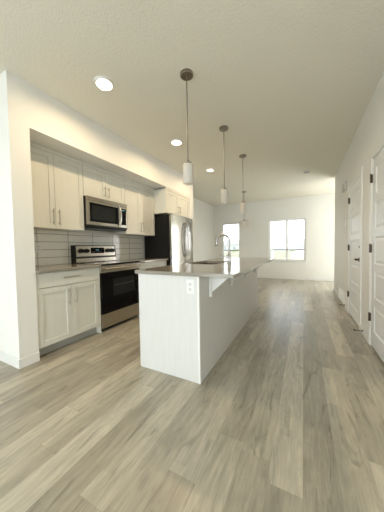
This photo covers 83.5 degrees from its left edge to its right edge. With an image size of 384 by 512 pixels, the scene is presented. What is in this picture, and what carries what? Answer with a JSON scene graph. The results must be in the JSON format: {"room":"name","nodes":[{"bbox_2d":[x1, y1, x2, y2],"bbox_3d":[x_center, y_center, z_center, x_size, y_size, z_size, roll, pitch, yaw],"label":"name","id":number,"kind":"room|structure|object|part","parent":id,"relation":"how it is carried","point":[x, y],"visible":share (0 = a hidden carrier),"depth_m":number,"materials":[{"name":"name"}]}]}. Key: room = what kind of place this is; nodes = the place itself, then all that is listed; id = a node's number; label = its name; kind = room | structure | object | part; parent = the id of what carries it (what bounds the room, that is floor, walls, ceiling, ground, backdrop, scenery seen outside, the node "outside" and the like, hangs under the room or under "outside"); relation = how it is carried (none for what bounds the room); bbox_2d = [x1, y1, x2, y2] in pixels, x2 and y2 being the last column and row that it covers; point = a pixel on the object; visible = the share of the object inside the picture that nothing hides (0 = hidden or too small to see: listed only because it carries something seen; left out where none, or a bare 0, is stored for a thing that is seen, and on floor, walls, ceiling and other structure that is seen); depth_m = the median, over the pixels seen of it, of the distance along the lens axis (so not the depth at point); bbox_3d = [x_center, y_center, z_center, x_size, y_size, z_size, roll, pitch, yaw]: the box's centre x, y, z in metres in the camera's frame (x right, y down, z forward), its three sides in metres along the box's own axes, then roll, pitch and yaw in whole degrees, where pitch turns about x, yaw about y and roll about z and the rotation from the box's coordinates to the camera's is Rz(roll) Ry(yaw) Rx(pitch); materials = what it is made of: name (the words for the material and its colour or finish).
{"room":"kitchen","nodes":[
{"label":"kitchen","id":0,"kind":"room"},
{"bbox_2d":[0,70,38,358],"bbox_3d":[-2.595,-0.311,2.569,2.225,2.740,0.168,0,2,27],"label":"wall","id":1,"kind":"structure","parent":0,"point":[19,339],"depth_m":2.05,"materials":[{"name":"white paint"}]},
{"bbox_2d":[0,351,39,368],"bbox_3d":[-2.571,1.012,2.609,2.238,0.092,0.181,0,2,27],"label":"baseboard","id":2,"kind":"structure","parent":1,"relation":"attached to","point":[17,363],"depth_m":2.09,"materials":[{"name":"white paint"}]},
{"bbox_2d":[45,230,144,264],"bbox_3d":[-1.483,-0.380,3.949,0.270,2.740,3.309,0,2,27],"label":"wall","id":3,"kind":"structure","parent":0,"point":[84,231],"depth_m":3.62,"materials":[{"name":"white paint"}]},
{"bbox_2d":[30,141,83,231],"bbox_3d":[-1.787,-0.798,2.659,0.369,0.936,0.764,0,2,27],"label":"upper cabinet","id":4,"kind":"object","parent":3,"relation":"attached to","point":[57,177],"visible":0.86,"depth_m":2.61,"materials":[{"name":"white wood"}]},
{"bbox_3d":[-1.751,-0.767,2.426,0.020,0.886,0.379,0,2,27],"label":"cabinet door","id":5,"kind":"part","parent":4,"relation":"part of","materials":[{"name":"white wood"}]},
{"bbox_3d":[-1.666,-1.243,2.576,0.030,0.046,0.764,0,2,27],"label":"cornice","id":6,"kind":"part","parent":4,"relation":"part of","materials":[{"name":"white wood"}]},
{"bbox_3d":[-1.575,-0.783,2.765,0.020,0.886,0.379,0,2,27],"label":"cabinet door","id":7,"kind":"part","parent":4,"relation":"part of","materials":[{"name":"white wood"}]},
{"bbox_2d":[34,230,142,265],"bbox_3d":[-1.576,-0.134,3.465,0.010,0.456,2.343,0,2,27],"label":"tile backsplash","id":8,"kind":"structure","parent":3,"relation":"attached to","point":[55,245],"depth_m":3.11,"materials":[{"name":"white tile"}]},
{"bbox_2d":[35,243,40,252],"bbox_3d":[-1.949,-0.101,2.726,0.009,0.116,0.072,0,2,27],"label":"wall outlet","id":9,"kind":"object","parent":8,"relation":"attached to","point":[37,245],"visible":1,"depth_m":2.72,"materials":[{"name":"white plastic"}]},
{"bbox_2d":[82,162,124,203],"bbox_3d":[-1.439,-1.070,3.329,0.369,0.453,0.756,0,2,27],"label":"upper cabinet","id":10,"kind":"object","parent":3,"relation":"attached to","point":[100,183],"visible":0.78,"depth_m":3.21,"materials":[{"name":"white wood"}]},
{"bbox_3d":[-1.402,-1.040,3.098,0.020,0.403,0.375,0,2,27],"label":"cabinet door","id":11,"kind":"part","parent":10,"relation":"part of","materials":[{"name":"white wood"}]},
{"bbox_3d":[-1.314,-1.273,3.256,0.030,0.046,0.756,0,2,27],"label":"cornice","id":12,"kind":"part","parent":10,"relation":"part of","materials":[{"name":"white wood"}]},
{"bbox_2d":[83,195,126,231],"bbox_3d":[-1.392,-0.618,3.326,0.440,0.442,0.754,0,2,27],"label":"microwave","id":13,"kind":"object","parent":10,"relation":"attached to","point":[99,214],"visible":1,"depth_m":3.18,"materials":[{"name":"silver metal"}]},
{"bbox_3d":[-1.302,-0.612,3.181,0.023,0.338,0.578,0,2,27],"label":"door","id":14,"kind":"part","parent":13,"relation":"part of","materials":[{"name":"silver metal"}]},
{"bbox_3d":[-1.135,-0.623,3.414,0.065,0.338,0.022,0,2,27],"label":"door handle","id":15,"kind":"part","parent":13,"relation":"part of","materials":[{"name":"metal"}]},
{"bbox_3d":[-1.128,-0.627,3.515,0.023,0.338,0.172,0,2,27],"label":"control panel","id":16,"kind":"part","parent":13,"relation":"part of","materials":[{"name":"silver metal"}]},
{"bbox_3d":[-1.227,-1.055,3.434,0.020,0.403,0.375,0,2,27],"label":"cabinet door","id":17,"kind":"part","parent":10,"relation":"part of","materials":[{"name":"white wood"}]},
{"bbox_2d":[111,177,154,235],"bbox_3d":[-1.073,-0.861,4.035,0.369,0.936,0.803,0,2,27],"label":"upper cabinet","id":18,"kind":"object","parent":3,"relation":"attached to","point":[138,198],"visible":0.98,"depth_m":3.92,"materials":[{"name":"white wood"}]},
{"bbox_3d":[-1.042,-0.829,3.793,0.020,0.886,0.399,0,2,27],"label":"cabinet door","id":19,"kind":"part","parent":18,"relation":"part of","materials":[{"name":"white wood"}]},
{"bbox_3d":[-0.953,-1.305,3.952,0.030,0.046,0.803,0,2,27],"label":"cornice","id":20,"kind":"part","parent":18,"relation":"part of","materials":[{"name":"white wood"}]},
{"bbox_3d":[-0.857,-0.845,4.150,0.020,0.886,0.399,0,2,27],"label":"cabinet door","id":21,"kind":"part","parent":18,"relation":"part of","materials":[{"name":"white wood"}]},
{"bbox_2d":[154,187,188,217],"bbox_3d":[-0.546,-1.116,4.749,0.647,0.496,0.955,0,2,27],"label":"upper cabinet","id":22,"kind":"object","parent":3,"relation":"attached to","point":[166,200],"visible":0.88,"depth_m":4.36,"materials":[{"name":"white wood"}]},
{"bbox_3d":[-0.408,-1.080,4.409,0.020,0.441,0.475,0,2,27],"label":"cabinet door","id":23,"kind":"part","parent":22,"relation":"part of","materials":[{"name":"white wood"}]},
{"bbox_3d":[-0.298,-1.337,4.610,0.030,0.051,0.955,0,2,27],"label":"cornice","id":24,"kind":"part","parent":22,"relation":"part of","materials":[{"name":"white wood"}]},
{"bbox_3d":[-0.188,-1.099,4.834,0.020,0.441,0.475,0,2,27],"label":"cabinet door","id":25,"kind":"part","parent":22,"relation":"part of","materials":[{"name":"white wood"}]},
{"bbox_2d":[27,82,188,196],"bbox_3d":[-1.105,-1.533,3.700,0.625,0.430,3.309,0,2,27],"label":"soffit","id":26,"kind":"structure","parent":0,"point":[54,125],"depth_m":2.74,"materials":[{"name":"white paint"}]},
{"bbox_2d":[189,185,193,261],"bbox_3d":[-0.398,-0.450,5.361,0.895,2.740,0.200,0,2,27],"label":"wall","id":27,"kind":"structure","parent":0,"point":[191,215],"depth_m":5.13,"materials":[{"name":"white paint"}]},
{"bbox_2d":[0,278,383,511],"bbox_3d":[0.414,1.077,2.379,8.050,0.120,11.815,0,2,27],"label":"floor","id":28,"kind":"structure","parent":0,"point":[289,417],"depth_m":1.37,"materials":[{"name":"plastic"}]},
{"bbox_2d":[36,267,101,355],"bbox_3d":[-1.643,0.599,2.647,0.642,0.881,0.764,0,2,27],"label":"base cabinet","id":29,"kind":"object","parent":28,"relation":"on","point":[68,301],"visible":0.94,"depth_m":2.46,"materials":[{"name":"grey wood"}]},
{"bbox_3d":[-1.488,0.638,2.347,0.020,0.610,0.369,0,2,27],"label":"cabinet door","id":30,"kind":"part","parent":29,"relation":"part of","materials":[{"name":"white wood"}]},
{"bbox_3d":[-1.408,0.243,2.499,0.020,0.154,0.743,0,2,27],"label":"drawer","id":31,"kind":"part","parent":29,"relation":"part of","materials":[{"name":"white wood"}]},
{"bbox_2d":[35,264,100,272],"bbox_3d":[-1.650,0.142,2.629,0.645,0.030,0.768,0,2,27],"label":"countertop","id":32,"kind":"structure","parent":29,"relation":"on","point":[62,267],"depth_m":2.52,"materials":[{"name":"stone"}]},
{"bbox_3d":[-1.316,0.623,2.678,0.020,0.610,0.371,0,2,27],"label":"cabinet door","id":33,"kind":"part","parent":29,"relation":"part of","materials":[{"name":"white wood"}]},
{"bbox_3d":[-1.487,0.584,2.986,0.607,0.881,0.018,0,2,27],"label":"panel","id":34,"kind":"part","parent":29,"relation":"part of","materials":[{"name":"white wood"}]},
{"bbox_2d":[71,245,140,330],"bbox_3d":[-1.270,0.420,3.309,0.670,1.176,0.759,0,2,27],"label":"range","id":35,"kind":"object","parent":28,"relation":"on","point":[119,283],"visible":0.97,"depth_m":3.16,"materials":[{"name":"black glass"}]},
{"bbox_3d":[-1.489,0.055,3.406,0.010,0.060,0.735,0,2,27],"label":"rail","id":36,"kind":"part","parent":35,"relation":"part of","materials":[{"name":"silver metal"}]},
{"bbox_2d":[75,260,139,265],"bbox_3d":[-1.274,0.104,3.297,0.562,0.022,0.759,0,2,27],"label":"cooktop","id":37,"kind":"object","parent":35,"relation":"in","point":[100,262],"depth_m":3.21,"materials":[{"name":"black glass"}]},
{"bbox_3d":[-1.038,0.492,3.192,0.035,0.547,0.757,0,2,27],"label":"oven door","id":38,"kind":"part","parent":35,"relation":"part of","materials":[{"name":"black glass"}]},
{"bbox_3d":[-1.031,0.866,3.206,0.035,0.190,0.757,0,2,27],"label":"storage drawer","id":39,"kind":"part","parent":35,"relation":"part of","materials":[{"name":"silver metal"}]},
{"bbox_3d":[-1.003,0.161,3.159,0.058,0.024,0.679,0,2,27],"label":"oven handle","id":40,"kind":"part","parent":35,"relation":"part of","materials":[{"name":"silver metal"}]},
{"bbox_2d":[139,260,166,268],"bbox_3d":[-0.929,0.537,4.023,0.642,0.881,0.803,0,2,27],"label":"base cabinet","id":41,"kind":"object","parent":28,"relation":"on","point":[145,265],"visible":0.14,"depth_m":3.86,"materials":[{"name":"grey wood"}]},
{"bbox_2d":[121,258,167,262],"bbox_3d":[-0.935,0.080,4.007,0.645,0.030,0.808,0,2,27],"label":"countertop","id":42,"kind":"structure","parent":41,"relation":"on","point":[142,260],"depth_m":3.94,"materials":[{"name":"stone"}]},
{"bbox_2d":[144,214,192,265],"bbox_3d":[-0.440,0.050,4.737,0.797,1.785,0.865,0,2,27],"label":"refrigerator","id":43,"kind":"object","parent":28,"relation":"on","point":[172,240],"visible":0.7,"depth_m":4.36,"materials":[{"name":"silver metal"}]},
{"bbox_3d":[-0.293,-0.284,4.401,0.098,1.075,0.428,0,2,27],"label":"fridge door","id":44,"kind":"part","parent":43,"relation":"part of","materials":[{"name":"silver metal"}]},
{"bbox_3d":[-0.145,-0.343,4.522,0.029,0.731,0.080,-3,3,-43],"label":"door handle","id":45,"kind":"part","parent":43,"relation":"part of","materials":[{"name":"silver metal"}]},
{"bbox_3d":[-0.108,-0.346,4.592,0.080,0.730,0.029,-1,2,8],"label":"door handle","id":46,"kind":"part","parent":43,"relation":"part of","materials":[{"name":"silver metal"}]},
{"bbox_3d":[-0.093,-0.301,4.787,0.098,1.075,0.428,0,2,27],"label":"fridge door","id":47,"kind":"part","parent":43,"relation":"part of","materials":[{"name":"silver metal"}]},
{"bbox_2d":[138,267,258,384],"bbox_3d":[0.429,0.554,2.925,0.882,0.882,2.461,0,2,27],"label":"kitchen island","id":48,"kind":"object","parent":28,"relation":"on","point":[183,335],"visible":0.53,"depth_m":1.91,"materials":[{"name":"white paint"}]},
{"bbox_3d":[-0.219,0.603,1.893,0.611,0.882,0.018,0,2,27],"label":"panel","id":49,"kind":"part","parent":48,"relation":"part of","materials":[{"name":"white wood"}]},
{"bbox_2d":[186,280,193,293],"bbox_3d":[-0.014,0.251,1.755,0.072,0.116,0.009,0,2,27],"label":"island outlet","id":50,"kind":"object","parent":48,"relation":"attached to","point":[189,283],"visible":1,"depth_m":1.75,"materials":[{"name":"white plastic"}]},
{"bbox_3d":[0.059,0.604,1.744,0.018,0.882,0.022,0,2,27],"label":"corner trim","id":51,"kind":"part","parent":48,"relation":"part of","materials":[{"name":"white paint"}]},
{"bbox_2d":[135,258,274,278],"bbox_3d":[0.462,0.098,2.892,0.948,0.030,2.512,0,2,27],"label":"island countertop","id":52,"kind":"structure","parent":48,"relation":"on","point":[237,267],"depth_m":2.06,"materials":[{"name":"stone"}]},
{"bbox_2d":[215,234,230,262],"bbox_3d":[0.395,-0.098,2.756,0.220,0.372,0.054,0,2,27],"label":"faucet","id":53,"kind":"object","parent":52,"relation":"on","point":[228,256],"visible":0.99,"depth_m":2.71,"materials":[{"name":"silver metal"}]},
{"bbox_3d":[0.395,-0.160,2.753,0.192,0.246,0.028,0,2,27],"label":"spout","id":54,"kind":"part","parent":53,"relation":"part of","materials":[{"name":"silver metal"}]},
{"bbox_3d":[0.621,0.555,2.829,0.015,0.882,2.453,0,2,27],"label":"panel","id":55,"kind":"part","parent":48,"relation":"part of","materials":[{"name":"white wood"}]},
{"bbox_2d":[0,0,383,205],"bbox_3d":[0.367,-1.781,2.274,8.050,0.120,11.815,0,2,27],"label":"ceiling","id":56,"kind":"structure","parent":0,"point":[292,83],"depth_m":2.02,"materials":[{"name":"white paint"}]},
{"bbox_2d":[94,76,113,90],"bbox_3d":[-0.862,-1.685,2.108,0.184,0.018,0.184,0,2,27],"label":"recessed light","id":57,"kind":"object","parent":56,"relation":"in","point":[104,83],"visible":1,"depth_m":2.10,"materials":[{"name":"white paint"}]},
{"bbox_2d":[170,139,181,144],"bbox_3d":[-0.237,-1.739,3.292,0.184,0.018,0.184,0,2,27],"label":"recessed light","id":58,"kind":"object","parent":56,"relation":"in","point":[173,141],"visible":1,"depth_m":3.28,"materials":[{"name":"white paint"}]},
{"bbox_2d":[180,68,193,184],"bbox_3d":[-0.042,-1.194,2.031,0.124,1.020,0.124,0,2,27],"label":"pendant light","id":59,"kind":"object","parent":56,"relation":"hanging from","point":[186,74],"visible":1,"depth_m":2.01,"materials":[{"name":"white glass"}]},
{"bbox_3d":[-0.044,-1.291,2.027,0.011,0.783,0.011,0,2,27],"label":"rod","id":60,"kind":"part","parent":59,"relation":"part of","materials":[{"name":"silver metal"}]},
{"bbox_3d":[-0.035,-0.778,2.046,0.098,0.186,0.098,0,2,27],"label":"lamp shade","id":61,"kind":"part","parent":59,"relation":"part of","materials":[{"name":"white glass"}]},
{"bbox_2d":[219,125,227,203],"bbox_3d":[0.441,-1.236,2.951,0.124,1.020,0.124,0,2,27],"label":"pendant light","id":62,"kind":"object","parent":56,"relation":"hanging from","point":[224,192],"visible":1,"depth_m":2.93,"materials":[{"name":"white glass"}]},
{"bbox_3d":[0.439,-1.333,2.948,0.011,0.783,0.011,0,2,27],"label":"rod","id":63,"kind":"part","parent":62,"relation":"part of","materials":[{"name":"silver metal"}]},
{"bbox_3d":[0.448,-0.820,2.966,0.098,0.186,0.098,0,2,27],"label":"lamp shade","id":64,"kind":"part","parent":62,"relation":"part of","materials":[{"name":"white glass"}]},
{"bbox_2d":[239,154,245,213],"bbox_3d":[0.911,-1.277,3.850,0.124,1.020,0.124,0,2,27],"label":"pendant light","id":65,"kind":"object","parent":56,"relation":"hanging from","point":[242,204],"visible":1,"depth_m":3.83,"materials":[{"name":"white glass"}]},
{"bbox_3d":[0.918,-0.860,3.865,0.098,0.186,0.098,0,2,27],"label":"lamp shade","id":66,"kind":"part","parent":65,"relation":"part of","materials":[{"name":"white glass"}]},
{"bbox_2d":[239,191,250,229],"bbox_3d":[1.525,-1.342,6.311,0.342,1.090,0.324,0,2,27],"label":"light","id":67,"kind":"object","parent":56,"relation":"hanging from","point":[241,223],"visible":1,"depth_m":6.28,"materials":[{"name":"white glass"}]},
{"bbox_3d":[1.477,-0.911,6.253,0.144,0.235,0.144,0,2,27],"label":"lamp shade","id":68,"kind":"part","parent":67,"relation":"part of","materials":[{"name":"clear glass"}]},
{"bbox_3d":[1.653,-0.918,6.345,0.144,0.235,0.144,0,2,27],"label":"lamp shade","id":69,"kind":"part","parent":67,"relation":"part of","materials":[{"name":"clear glass"}]},
{"bbox_2d":[193,197,213,261],"bbox_3d":[0.058,-0.520,7.081,0.120,2.740,3.275,0,2,27],"label":"wall","id":70,"kind":"structure","parent":0,"point":[203,213],"depth_m":7.62,"materials":[{"name":"white paint"}]},
{"bbox_2d":[213,193,334,277],"bbox_3d":[3.711,-0.582,7.119,6.570,2.740,0.160,0,2,27],"label":"wall","id":71,"kind":"structure","parent":0,"point":[318,211],"depth_m":7.27,"materials":[{"name":"white paint"}]},
{"bbox_2d":[222,223,239,257],"bbox_3d":[1.493,-0.540,8.238,0.743,1.433,0.160,0,2,27],"label":"window","id":72,"kind":"structure","parent":71,"relation":"in","point":[226,223],"depth_m":8.33,"materials":[{"name":"plastic"}]},
{"bbox_2d":[269,218,305,261],"bbox_3d":[3.228,-0.536,7.338,1.185,1.433,0.160,0,2,27],"label":"window","id":73,"kind":"structure","parent":71,"relation":"in","point":[304,219],"depth_m":7.35,"materials":[{"name":"plastic"}]},
{"bbox_3d":[3.253,-0.219,7.387,1.055,0.036,0.054,0,2,27],"label":"rail","id":74,"kind":"part","parent":73,"relation":"part of","materials":[{"name":"white plastic"}]},
{"bbox_2d":[257,275,333,280],"bbox_3d":[2.769,0.742,7.570,4.250,0.092,0.013,0,2,27],"label":"baseboard","id":75,"kind":"structure","parent":71,"relation":"attached to","point":[258,276],"depth_m":7.17,"materials":[{"name":"white paint"}]},
{"bbox_2d":[334,72,383,332],"bbox_3d":[1.794,-0.359,1.886,0.120,2.740,7.425,0,2,27],"label":"wall","id":76,"kind":"structure","parent":0,"point":[370,131],"depth_m":2.74,"materials":[{"name":"white paint"}]},
{"bbox_2d":[339,286,344,304],"bbox_3d":[2.913,0.764,4.190,0.012,0.250,0.718,0,2,27],"label":"air vent","id":77,"kind":"object","parent":76,"relation":"in","point":[341,292],"visible":0.85,"depth_m":4.17,"materials":[{"name":"white metal"}]},
{"bbox_2d":[342,181,346,192],"bbox_3d":[2.723,-1.226,3.842,0.037,0.140,0.280,0,2,27],"label":"door chime","id":78,"kind":"object","parent":76,"relation":"attached to","point":[344,186],"visible":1,"depth_m":3.75,"materials":[{"name":"grey plastic"}]},
{"bbox_2d":[333,287,366,340],"bbox_3d":[2.864,0.966,1.398,2.499,0.092,7.438,0,2,27],"label":"baseboard","id":79,"kind":"structure","parent":76,"relation":"attached to","point":[364,333],"depth_m":2.77,"materials":[{"name":"white paint"}]},
{"bbox_2d":[347,166,362,329],"bbox_3d":[2.411,-0.098,3.137,0.177,2.107,0.915,0,2,27],"label":"door","id":80,"kind":"structure","parent":76,"relation":"in","point":[355,187],"depth_m":3.10,"materials":[{"name":"white paint"}]},
{"bbox_2d":[367,137,383,361],"bbox_3d":[1.817,-0.046,1.993,0.177,2.107,0.915,0,2,27],"label":"door","id":81,"kind":"structure","parent":76,"relation":"in","point":[375,335],"depth_m":2.20,"materials":[{"name":"white paint"}]},
{"label":"outside","id":82,"kind":"structure","parent":0,"visible":0},
{"bbox_3d":[36.769,-1.936,92.606,260.000,0.100,181.735,0,2,27],"label":"ground","id":83,"kind":"structure","parent":82,"visible":0},
{"bbox_2d":[224,239,238,249],"bbox_3d":[21.331,-5.751,114.949,10.000,6.400,10.000,0,2,27],"label":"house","id":84,"kind":"structure","parent":83,"relation":"on","point":[234,243],"depth_m":111.33,"materials":[{"name":"white"}]},
{"bbox_2d":[224,250,303,258],"bbox_3d":[7.862,0.466,15.155,18.105,1.720,0.120,0,2,27],"label":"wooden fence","id":85,"kind":"object","parent":83,"relation":"on","point":[234,254],"visible":0.09,"depth_m":15.75,"materials":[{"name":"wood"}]},
{"bbox_2d":[272,235,291,250],"bbox_3d":[42.419,-6.017,101.743,8.000,7.200,10.000,0,2,27],"label":"house","id":86,"kind":"structure","parent":83,"relation":"on","point":[279,242],"depth_m":98.38,"materials":[{"name":"white"}]},
{"bbox_2d":[297,239,303,250],"bbox_3d":[55.612,-5.515,103.941,9.500,5.600,10.000,0,2,27],"label":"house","id":87,"kind":"structure","parent":83,"relation":"on","point":[300,245],"depth_m":101.58,"materials":[{"name":"white"}]}
]}

